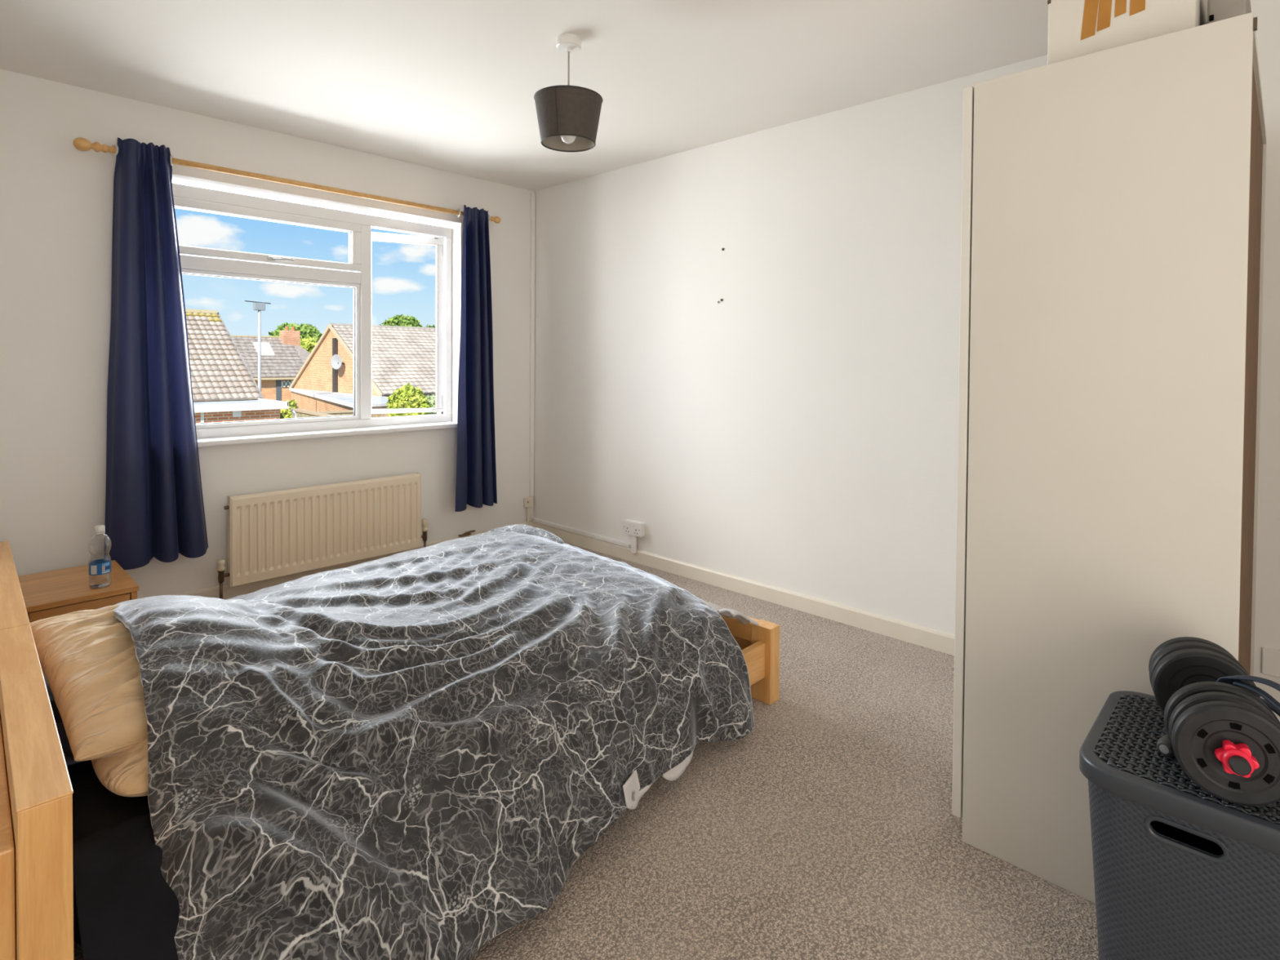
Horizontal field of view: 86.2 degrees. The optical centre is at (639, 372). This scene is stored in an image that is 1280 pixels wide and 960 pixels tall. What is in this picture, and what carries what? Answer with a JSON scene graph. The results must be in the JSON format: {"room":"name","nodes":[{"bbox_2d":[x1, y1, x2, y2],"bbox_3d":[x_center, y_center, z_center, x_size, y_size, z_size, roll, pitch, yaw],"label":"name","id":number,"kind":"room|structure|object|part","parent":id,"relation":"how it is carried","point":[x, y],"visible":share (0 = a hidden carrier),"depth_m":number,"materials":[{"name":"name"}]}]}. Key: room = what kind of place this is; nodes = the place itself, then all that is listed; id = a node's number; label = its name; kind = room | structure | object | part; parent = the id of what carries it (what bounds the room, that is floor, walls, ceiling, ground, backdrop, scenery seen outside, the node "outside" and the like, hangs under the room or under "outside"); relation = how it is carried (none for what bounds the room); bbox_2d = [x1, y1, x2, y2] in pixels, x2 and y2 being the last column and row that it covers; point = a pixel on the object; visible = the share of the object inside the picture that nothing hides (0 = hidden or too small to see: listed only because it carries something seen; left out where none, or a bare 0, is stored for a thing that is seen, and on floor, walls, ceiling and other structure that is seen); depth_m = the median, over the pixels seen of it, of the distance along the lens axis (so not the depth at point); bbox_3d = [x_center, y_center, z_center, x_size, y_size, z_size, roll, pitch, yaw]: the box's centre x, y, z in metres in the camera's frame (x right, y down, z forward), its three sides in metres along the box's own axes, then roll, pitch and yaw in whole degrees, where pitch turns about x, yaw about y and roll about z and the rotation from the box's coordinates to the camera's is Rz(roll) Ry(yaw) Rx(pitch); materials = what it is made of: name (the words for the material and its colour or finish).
{"room":"bedroom","nodes":[
{"label":"bedroom","id":0,"kind":"room"},
{"bbox_2d":[0,69,534,599],"bbox_3d":[-2.029,-0.061,3.804,0.300,2.450,3.954,1,1,44],"label":"wall","id":1,"kind":"structure","parent":0,"point":[56,197],"depth_m":3.15,"materials":[{"name":"paint"}]},
{"bbox_2d":[72,137,500,223],"bbox_3d":[-1.723,-1.010,3.796,0.119,0.060,2.217,1,1,44],"label":"pole","id":2,"kind":"object","parent":1,"relation":"attached to","point":[81,144],"visible":0.82,"depth_m":3.56,"materials":[{"name":"brown wood"}]},
{"bbox_2d":[103,137,208,569],"bbox_3d":[-2.261,-0.082,3.212,0.094,1.954,0.418,1,1,44],"label":"curtain","id":3,"kind":"object","parent":2,"relation":"hanging from","point":[154,505],"visible":1,"depth_m":3.17,"materials":[{"name":"blue fabric"}]},
{"bbox_2d":[455,204,497,511],"bbox_3d":[-1.076,-0.090,4.454,0.096,1.947,0.320,1,1,44],"label":"curtain","id":4,"kind":"object","parent":2,"relation":"hanging from","point":[476,468],"visible":1,"depth_m":4.44,"materials":[{"name":"blue fabric"}]},
{"bbox_2d":[172,182,451,438],"bbox_3d":[-1.912,-0.310,3.994,0.272,1.287,1.712,1,1,41],"label":"window","id":5,"kind":"structure","parent":1,"relation":"in","point":[356,274],"depth_m":4.01,"materials":[{"name":"white plastic"}]},
{"bbox_3d":[-2.048,-0.741,3.732,0.062,0.281,1.043,1,1,44],"label":"sash","id":6,"kind":"part","parent":5,"relation":"part of","materials":[{"name":"white plastic"}]},
{"bbox_3d":[-1.966,-0.622,3.742,0.130,0.019,0.035,0,1,-32],"label":"handle","id":7,"kind":"part","parent":5,"relation":"part of","materials":[{"name":"silver metal"}]},
{"bbox_3d":[-1.536,-0.315,4.454,0.505,1.153,0.055,0,1,-26],"label":"casement sash","id":8,"kind":"part","parent":5,"relation":"part of","materials":[{"name":"white plastic"}]},
{"bbox_2d":[217,472,427,599],"bbox_3d":[-1.731,0.893,3.843,0.088,0.545,1.150,1,1,44],"label":"radiator","id":9,"kind":"object","parent":1,"relation":"attached to","point":[275,534],"visible":0.99,"depth_m":3.75,"materials":[{"name":"beige metal"}]},
{"bbox_3d":[-2.076,0.853,3.455,0.046,0.455,0.004,1,1,44],"label":"panel","id":10,"kind":"part","parent":9,"relation":"part of","materials":[{"name":"beige metal"}]},
{"bbox_3d":[-1.360,0.844,4.207,0.046,0.455,0.004,1,1,44],"label":"panel","id":11,"kind":"part","parent":9,"relation":"part of","materials":[{"name":"beige metal"}]},
{"bbox_2d":[196,421,457,447],"bbox_3d":[-1.798,0.349,3.894,0.165,0.030,1.777,1,1,44],"label":"windowsill","id":12,"kind":"structure","parent":1,"relation":"attached to","point":[268,437],"depth_m":3.82,"materials":[{"name":"white plastic"}]},
{"bbox_2d":[173,520,532,599],"bbox_3d":[-1.928,1.125,3.711,0.016,0.083,3.338,1,1,44],"label":"baseboard","id":13,"kind":"structure","parent":1,"relation":"attached to","point":[228,592],"depth_m":3.65,"materials":[{"name":"beige paint"}]},
{"bbox_2d":[458,529,475,537],"bbox_3d":[-1.142,1.063,4.523,0.026,0.020,0.120,1,1,44],"label":"clip","id":14,"kind":"object","parent":13,"relation":"on","point":[468,533],"visible":1,"depth_m":4.51,"materials":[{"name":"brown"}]},
{"bbox_2d":[523,496,533,522],"bbox_3d":[-0.796,0.980,4.886,0.032,0.179,0.073,1,1,44],"label":"junction box","id":15,"kind":"object","parent":1,"relation":"attached to","point":[528,502],"visible":1,"depth_m":4.88,"materials":[{"name":"beige paint"}]},
{"bbox_2d":[528,192,535,496],"bbox_3d":[-0.771,-0.194,4.893,0.016,2.168,0.032,1,1,44],"label":"corner trunking","id":16,"kind":"object","parent":1,"relation":"attached to","point":[532,195],"visible":1,"depth_m":4.88,"materials":[{"name":"paint"}]},
{"bbox_2d":[73,542,1098,959],"bbox_3d":[0.252,1.281,1.649,6.062,0.120,3.954,1,1,44],"label":"floor","id":17,"kind":"structure","parent":0,"point":[828,830],"depth_m":1.73,"materials":[{"name":"carpet"}]},
{"bbox_2d":[17,560,138,622],"bbox_3d":[-2.287,1.012,2.758,0.490,0.340,0.349,1,1,44],"label":"nightstand","id":18,"kind":"object","parent":17,"relation":"on","point":[46,594],"visible":0.34,"depth_m":2.66,"materials":[{"name":"brown wood"}]},
{"bbox_3d":[-2.123,0.940,2.599,0.016,0.133,0.299,1,1,44],"label":"drawer","id":19,"kind":"part","parent":18,"relation":"part of","materials":[{"name":"brown wood"}]},
{"bbox_2d":[88,524,111,589],"bbox_3d":[-2.128,0.724,2.694,0.074,0.240,0.074,1,1,44],"label":"water bottle","id":20,"kind":"object","parent":18,"relation":"on","point":[100,570],"visible":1,"depth_m":2.68,"materials":[{"name":"clear plastic"}]},
{"bbox_2d":[90,565,97,574],"bbox_3d":[-2.126,0.768,2.660,0.021,0.034,0.002,0,1,-4],"label":"print","id":21,"kind":"object","parent":20,"relation":"on","point":[93,568],"depth_m":2.66,"materials":[{"name":"white paper"}]},
{"bbox_2d":[102,562,109,573],"bbox_3d":[-2.097,0.767,2.684,0.012,0.040,0.025,1,1,44],"label":"print","id":22,"kind":"object","parent":20,"relation":"on","point":[105,566],"depth_m":2.68,"materials":[{"name":"multicoloured"}]},
{"bbox_3d":[-2.177,1.022,2.875,0.480,0.318,0.020,1,1,44],"label":"panel","id":23,"kind":"part","parent":18,"relation":"part of","materials":[{"name":"brown wood"}]},
{"bbox_2d":[0,533,779,959],"bbox_3d":[-0.930,0.907,2.444,1.998,0.582,2.102,1,1,44],"label":"frame","id":24,"kind":"object","parent":17,"relation":"on","point":[37,869],"visible":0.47,"depth_m":1.09,"materials":[{"name":"brown wood"}]},
{"bbox_3d":[-1.599,0.918,1.740,0.063,0.577,1.995,-1,2,-45],"label":"headboard","id":25,"kind":"part","parent":24,"relation":"part of","materials":[{"name":"brown wood"}]},
{"bbox_2d":[66,597,246,959],"bbox_3d":[-0.784,0.978,2.267,1.575,0.262,1.844,1,1,44],"label":"mattress","id":26,"kind":"object","parent":24,"relation":"on","point":[125,908],"visible":0.23,"depth_m":1.21,"materials":[{"name":"black fabric"}]},
{"bbox_2d":[42,672,82,765],"bbox_3d":[-1.478,0.842,1.819,0.864,0.059,0.215,1,1,44],"label":"sheet","id":27,"kind":"object","parent":26,"relation":"on","point":[68,756],"visible":0.06,"depth_m":1.59,"materials":[{"name":"fabric"}]},
{"bbox_2d":[30,604,147,761],"bbox_3d":[-1.277,0.753,1.774,0.804,0.190,0.432,1,1,44],"label":"pillow","id":28,"kind":"object","parent":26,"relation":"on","point":[90,665],"visible":0.41,"depth_m":1.57,"materials":[{"name":"beige fabric"}]},
{"bbox_2d":[91,737,148,796],"bbox_3d":[-1.155,0.818,1.709,0.764,0.124,0.386,1,1,44],"label":"pillow","id":29,"kind":"object","parent":26,"relation":"on","point":[126,774],"visible":0.05,"depth_m":1.39,"materials":[{"name":"beige fabric"}]},
{"bbox_2d":[72,812,179,959],"bbox_3d":[-0.897,0.997,1.213,0.285,0.262,0.161,1,1,44],"label":"drape","id":30,"kind":"object","parent":26,"relation":"hanging from","point":[125,908],"depth_m":1.19,"materials":[{"name":"black fabric"}]},
{"bbox_2d":[96,524,759,959],"bbox_3d":[-0.688,0.901,2.386,2.193,0.608,1.931,1,1,44],"label":"duvet","id":31,"kind":"object","parent":26,"relation":"on","point":[413,754],"visible":0.97,"depth_m":1.63,"materials":[{"name":"black fabric"}]},
{"bbox_3d":[-0.196,0.951,3.153,1.735,0.068,0.054,1,1,44],"label":"foot rail","id":32,"kind":"part","parent":24,"relation":"part of","materials":[{"name":"brown wood"}]},
{"bbox_3d":[-0.196,1.040,3.155,1.735,0.110,0.026,1,1,44],"label":"foot panel","id":33,"kind":"part","parent":24,"relation":"part of","materials":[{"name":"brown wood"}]},
{"bbox_3d":[-0.227,1.056,1.793,0.028,0.127,1.955,1,1,44],"label":"rail","id":34,"kind":"part","parent":24,"relation":"part of","materials":[{"name":"brown wood"}]},
{"bbox_3d":[0.463,1.067,2.528,0.085,0.277,0.062,1,1,44],"label":"foot post","id":35,"kind":"part","parent":24,"relation":"part of","materials":[{"name":"brown wood"}]},
{"bbox_2d":[951,12,1266,903],"bbox_3d":[1.392,0.242,1.984,0.587,1.961,1.071,1,1,44],"label":"wardrobe","id":36,"kind":"object","parent":17,"relation":"on","point":[1113,199],"visible":0.96,"depth_m":1.59,"materials":[{"name":"wood"}]},
{"bbox_3d":[1.019,0.212,1.968,0.022,1.900,0.533,1,1,44],"label":"door","id":37,"kind":"part","parent":36,"relation":"part of","materials":[{"name":"white wood"}]},
{"bbox_2d":[1047,0,1207,64],"bbox_3d":[1.353,-0.832,1.849,0.289,0.190,0.682,1,1,44],"label":"cardboard box","id":38,"kind":"object","parent":36,"relation":"on","point":[1076,28],"visible":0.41,"depth_m":1.61,"materials":[{"name":"white cardboard"}]},
{"bbox_2d":[1207,0,1251,23],"bbox_3d":[1.470,-0.802,1.693,0.067,0.139,0.506,1,1,44],"label":"storage box","id":39,"kind":"object","parent":36,"relation":"on","point":[1217,10],"visible":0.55,"depth_m":1.52,"materials":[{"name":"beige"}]},
{"bbox_3d":[1.593,0.257,1.793,0.004,1.941,1.035,1,1,44],"label":"panel","id":40,"kind":"part","parent":36,"relation":"part of","materials":[{"name":"brown wood"}]},
{"bbox_3d":[1.771,0.238,2.350,0.531,1.961,0.018,1,1,44],"label":"panel","id":41,"kind":"part","parent":36,"relation":"part of","materials":[{"name":"wood"}]},
{"bbox_3d":[1.415,-0.728,1.950,0.531,0.020,1.035,1,1,44],"label":"panel","id":42,"kind":"part","parent":36,"relation":"part of","materials":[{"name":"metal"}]},
{"bbox_2d":[1079,690,1279,959],"bbox_3d":[1.032,0.960,1.242,0.353,0.548,0.395,1,1,44],"label":"laundry hamper","id":43,"kind":"object","parent":17,"relation":"on","point":[1182,871],"visible":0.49,"depth_m":1.15,"materials":[{"name":"plastic"}]},
{"bbox_2d":[1156,733,1175,756],"bbox_3d":[1.018,0.670,1.271,0.205,0.031,0.031,0,1,-32],"label":"bar","id":44,"kind":"object","parent":43,"relation":"on","point":[1164,745],"visible":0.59,"depth_m":1.22,"materials":[{"name":"grey metal"}]},
{"bbox_3d":[1.033,0.708,1.238,0.353,0.037,0.395,1,1,44],"label":"lid","id":45,"kind":"part","parent":43,"relation":"part of","materials":[{"name":"grey plastic"}]},
{"bbox_2d":[1088,779,1279,959],"bbox_3d":[1.031,0.978,1.242,0.330,0.512,0.372,1,1,44],"label":"basket","id":46,"kind":"object","parent":43,"relation":"on","point":[1171,882],"depth_m":1.13,"materials":[{"name":"plastic"}]},
{"bbox_3d":[1.033,0.692,1.237,0.303,0.002,0.345,1,1,44],"label":"lid panel","id":47,"kind":"part","parent":43,"relation":"part of","materials":[{"name":"black plastic"}]},
{"bbox_2d":[1148,636,1279,805],"bbox_3d":[1.025,0.606,1.221,0.159,0.159,0.391,1,1,31],"label":"dumbbell","id":48,"kind":"object","parent":43,"relation":"on","point":[1224,738],"visible":0.95,"depth_m":1.11,"materials":[{"name":"rubber"}]},
{"bbox_3d":[1.105,0.604,1.355,0.153,0.153,0.028,1,1,31],"label":"weight plate","id":49,"kind":"part","parent":48,"relation":"part of","materials":[{"name":"rubber"}]},
{"bbox_3d":[1.086,0.605,1.323,0.159,0.159,0.030,1,1,31],"label":"weight plate","id":50,"kind":"part","parent":48,"relation":"part of","materials":[{"name":"plastic"}]},
{"bbox_3d":[1.066,0.605,1.291,0.159,0.159,0.030,1,1,31],"label":"weight plate","id":51,"kind":"part","parent":48,"relation":"part of","materials":[{"name":"plastic"}]},
{"bbox_3d":[0.988,0.607,1.159,0.158,0.159,0.057,1,1,44],"label":"weight plate","id":52,"kind":"part","parent":48,"relation":"part of","materials":[{"name":"plastic"}]},
{"bbox_3d":[0.969,0.608,1.126,0.155,0.155,0.024,1,1,31],"label":"weight plate","id":53,"kind":"part","parent":48,"relation":"part of","materials":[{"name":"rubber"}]},
{"bbox_3d":[0.950,0.608,1.094,0.157,0.157,0.024,1,1,31],"label":"weight plate","id":54,"kind":"part","parent":48,"relation":"part of","materials":[{"name":"plastic"}]},
{"bbox_2d":[1216,675,1279,716],"bbox_3d":[1.077,0.599,1.161,0.074,0.163,0.153,0,1,-38],"label":"strap","id":55,"kind":"object","parent":48,"relation":"hanging from","point":[1273,704],"visible":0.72,"depth_m":1.16,"materials":[{"name":"black fabric"}]},
{"bbox_2d":[0,0,1250,191],"bbox_3d":[0.169,-1.306,1.697,6.342,0.150,3.954,1,1,44],"label":"ceiling","id":56,"kind":"structure","parent":0,"point":[451,86],"depth_m":2.75,"materials":[{"name":"paint"}]},
{"bbox_2d":[533,33,603,151],"bbox_3d":[-0.268,-1.055,2.568,0.258,0.391,0.258,1,1,44],"label":"pendant lamp","id":57,"kind":"object","parent":56,"relation":"hanging from","point":[568,116],"visible":1,"depth_m":2.49,"materials":[{"name":"black fabric"}]},
{"bbox_3d":[-0.270,-0.862,2.571,0.206,0.006,0.206,1,1,44],"label":"shade trim","id":58,"kind":"part","parent":57,"relation":"part of","materials":[{"name":"grey fabric"}]},
{"bbox_3d":[-0.270,-0.899,2.571,0.062,0.073,0.062,1,1,44],"label":"bulb","id":59,"kind":"part","parent":57,"relation":"part of","materials":[{"name":"white glass"}]},
{"bbox_3d":[-0.269,-0.944,2.570,0.254,0.164,0.254,1,1,44],"label":"lamp shade","id":60,"kind":"part","parent":57,"relation":"part of","materials":[{"name":"fabric"}]},
{"bbox_3d":[-0.269,-1.026,2.568,0.258,0.006,0.258,1,1,44],"label":"shade trim","id":61,"kind":"part","parent":57,"relation":"part of","materials":[{"name":"grey fabric"}]},
{"bbox_3d":[-0.268,-1.100,2.567,0.007,0.220,0.007,1,1,44],"label":"cord","id":62,"kind":"part","parent":57,"relation":"part of","materials":[{"name":"beige plastic"}]},
{"bbox_2d":[533,0,1279,721],"bbox_3d":[1.528,-0.019,2.942,6.042,2.450,0.300,1,1,44],"label":"wall","id":63,"kind":"structure","parent":0,"point":[796,430],"depth_m":3.46,"materials":[{"name":"paint"}]},
{"bbox_2d":[533,517,636,553],"bbox_3d":[-0.393,1.046,4.555,1.034,0.112,0.030,1,1,44],"label":"trunking","id":64,"kind":"object","parent":63,"relation":"attached to","point":[633,545],"visible":1,"depth_m":4.46,"materials":[{"name":"white plastic"}]},
{"bbox_2d":[622,519,644,537],"bbox_3d":[-0.039,0.956,4.207,0.156,0.086,0.044,1,1,44],"label":"double socket","id":65,"kind":"object","parent":63,"relation":"attached to","point":[632,527],"visible":1,"depth_m":4.18,"materials":[{"name":"white plastic"}]},
{"bbox_2d":[532,520,955,655],"bbox_3d":[1.121,1.158,3.125,5.242,0.083,0.016,1,1,44],"label":"baseboard","id":66,"kind":"structure","parent":63,"relation":"attached to","point":[942,642],"depth_m":3.51,"materials":[{"name":"beige paint"}]},
{"bbox_2d":[1262,647,1279,677],"bbox_3d":[2.084,0.946,2.208,0.110,0.085,0.013,1,1,44],"label":"wall socket","id":67,"kind":"object","parent":63,"relation":"attached to","point":[1270,657],"visible":1,"depth_m":2.23,"materials":[{"name":"white plastic"}]},
{"label":"outside","id":68,"kind":"structure","parent":0,"visible":0},
{"bbox_3d":[-25.023,2.387,79.064,134.858,0.200,160.000,1,1,44],"label":"ground","id":69,"kind":"structure","parent":68,"visible":0},
{"bbox_2d":[185,308,263,402],"bbox_3d":[-15.533,0.803,18.471,8.067,5.380,7.330,1,1,44],"label":"tiled roof","id":70,"kind":"object","parent":69,"relation":"on","point":[219,371],"visible":0.21,"depth_m":18.87,"materials":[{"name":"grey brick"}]},
{"bbox_2d":[193,398,288,423],"bbox_3d":[-12.020,2.151,14.999,2.390,2.865,7.320,1,1,44],"label":"flat roof garage","id":71,"kind":"structure","parent":69,"relation":"on","point":[259,409],"depth_m":16.18,"materials":[{"name":"red brick"}]},
{"bbox_2d":[232,410,241,417],"bbox_3d":[-9.511,0.947,16.125,0.030,0.200,0.180,1,1,44],"label":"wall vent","id":72,"kind":"object","parent":71,"relation":"attached to","point":[235,414],"depth_m":16.11,"materials":[{"name":"white plastic"}]},
{"bbox_2d":[244,300,271,391],"bbox_3d":[-15.323,0.235,27.431,0.200,6.182,0.942,1,1,44],"label":"mast","id":73,"kind":"object","parent":69,"relation":"on","point":[259,306],"visible":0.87,"depth_m":27.40,"materials":[{"name":"grey metal"}]},
{"bbox_3d":[-15.301,-2.817,27.374,0.044,0.078,0.942,1,1,44],"label":"cross arm","id":74,"kind":"part","parent":73,"relation":"part of","materials":[{"name":"grey metal"}]},
{"bbox_2d":[230,326,310,411],"bbox_3d":[-29.601,-0.308,48.599,8.120,6.268,13.600,1,1,44],"label":"house","id":75,"kind":"structure","parent":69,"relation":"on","point":[282,357],"depth_m":48.70,"materials":[{"name":"orange brick"}]},
{"bbox_3d":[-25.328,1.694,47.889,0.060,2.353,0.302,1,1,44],"label":"door","id":76,"kind":"part","parent":75,"relation":"part of","materials":[{"name":"grey paint"}]},
{"bbox_2d":[280,399,299,418],"bbox_3d":[-10.158,2.141,19.834,0.652,2.730,0.644,1,1,44],"label":"shrub","id":77,"kind":"object","parent":69,"relation":"on","point":[292,404],"visible":0.23,"depth_m":19.66,"materials":[{"name":"green plant"}]},
{"bbox_2d":[290,408,297,417],"bbox_3d":[-8.646,2.239,17.090,0.060,2.657,0.163,1,1,44],"label":"post","id":78,"kind":"object","parent":69,"relation":"on","point":[292,410],"visible":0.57,"depth_m":17.05,"materials":[{"name":"white"}]},
{"bbox_2d":[267,321,322,340],"bbox_3d":[-34.249,-1.316,68.345,6.286,7.498,5.882,1,1,44],"label":"tree","id":79,"kind":"object","parent":69,"relation":"on","point":[312,331],"visible":0.17,"depth_m":67.27,"materials":[{"name":"green plant"}]},
{"bbox_2d":[300,334,318,352],"bbox_3d":[-30.757,-0.485,63.455,3.873,6.057,4.059,1,1,44],"label":"tree","id":80,"kind":"object","parent":69,"relation":"on","point":[308,344],"visible":0.12,"depth_m":62.55,"materials":[{"name":"green plant"}]},
{"bbox_2d":[290,408,335,417],"bbox_3d":[-8.491,2.301,17.980,0.100,2.503,4.005,-1,1,-44],"label":"fence","id":81,"kind":"object","parent":69,"relation":"on","point":[300,413],"visible":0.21,"depth_m":18.45,"materials":[{"name":"beige wood"}]},
{"bbox_2d":[315,408,388,417],"bbox_3d":[-9.465,2.355,23.559,0.100,2.170,4.409,1,1,42],"label":"fence","id":82,"kind":"object","parent":69,"relation":"on","point":[348,412],"visible":0.09,"depth_m":23.05,"materials":[{"name":"beige wood"}]},
{"bbox_3d":[-9.458,1.306,23.539,0.100,0.070,4.409,1,1,42],"label":"capping rail","id":83,"kind":"part","parent":82,"relation":"part of","materials":[{"name":"beige wood"}]},
{"bbox_2d":[288,323,435,413],"bbox_3d":[-8.840,0.363,37.194,15.500,5.650,20.210,1,1,44],"label":"bungalow","id":84,"kind":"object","parent":69,"relation":"on","point":[402,355],"visible":0.34,"depth_m":33.39,"materials":[{"name":"orange brick"}]},
{"bbox_3d":[-14.451,-0.505,32.623,0.720,0.720,0.130,1,1,24],"label":"satellite dish","id":85,"kind":"part","parent":84,"relation":"part of","materials":[{"name":"grey"}]},
{"bbox_2d":[379,314,422,327],"bbox_3d":[-23.012,-1.535,65.896,4.482,8.176,4.567,1,1,44],"label":"tree","id":86,"kind":"object","parent":69,"relation":"on","point":[402,320],"visible":0.24,"depth_m":64.68,"materials":[{"name":"green plant"}]},
{"bbox_2d":[386,382,431,417],"bbox_3d":[-7.425,1.894,21.974,1.447,3.184,1.394,1,1,44],"label":"shrub","id":87,"kind":"object","parent":69,"relation":"on","point":[407,394],"visible":0.59,"depth_m":21.63,"materials":[{"name":"green plant"}]},
{"bbox_2d":[413,393,436,414],"bbox_3d":[-7.307,2.080,23.562,1.118,2.754,1.180,1,1,6],"label":"shrub","id":88,"kind":"object","parent":69,"relation":"on","point":[431,399],"visible":0.11,"depth_m":23.36,"materials":[{"name":"green plant"}]}
]}

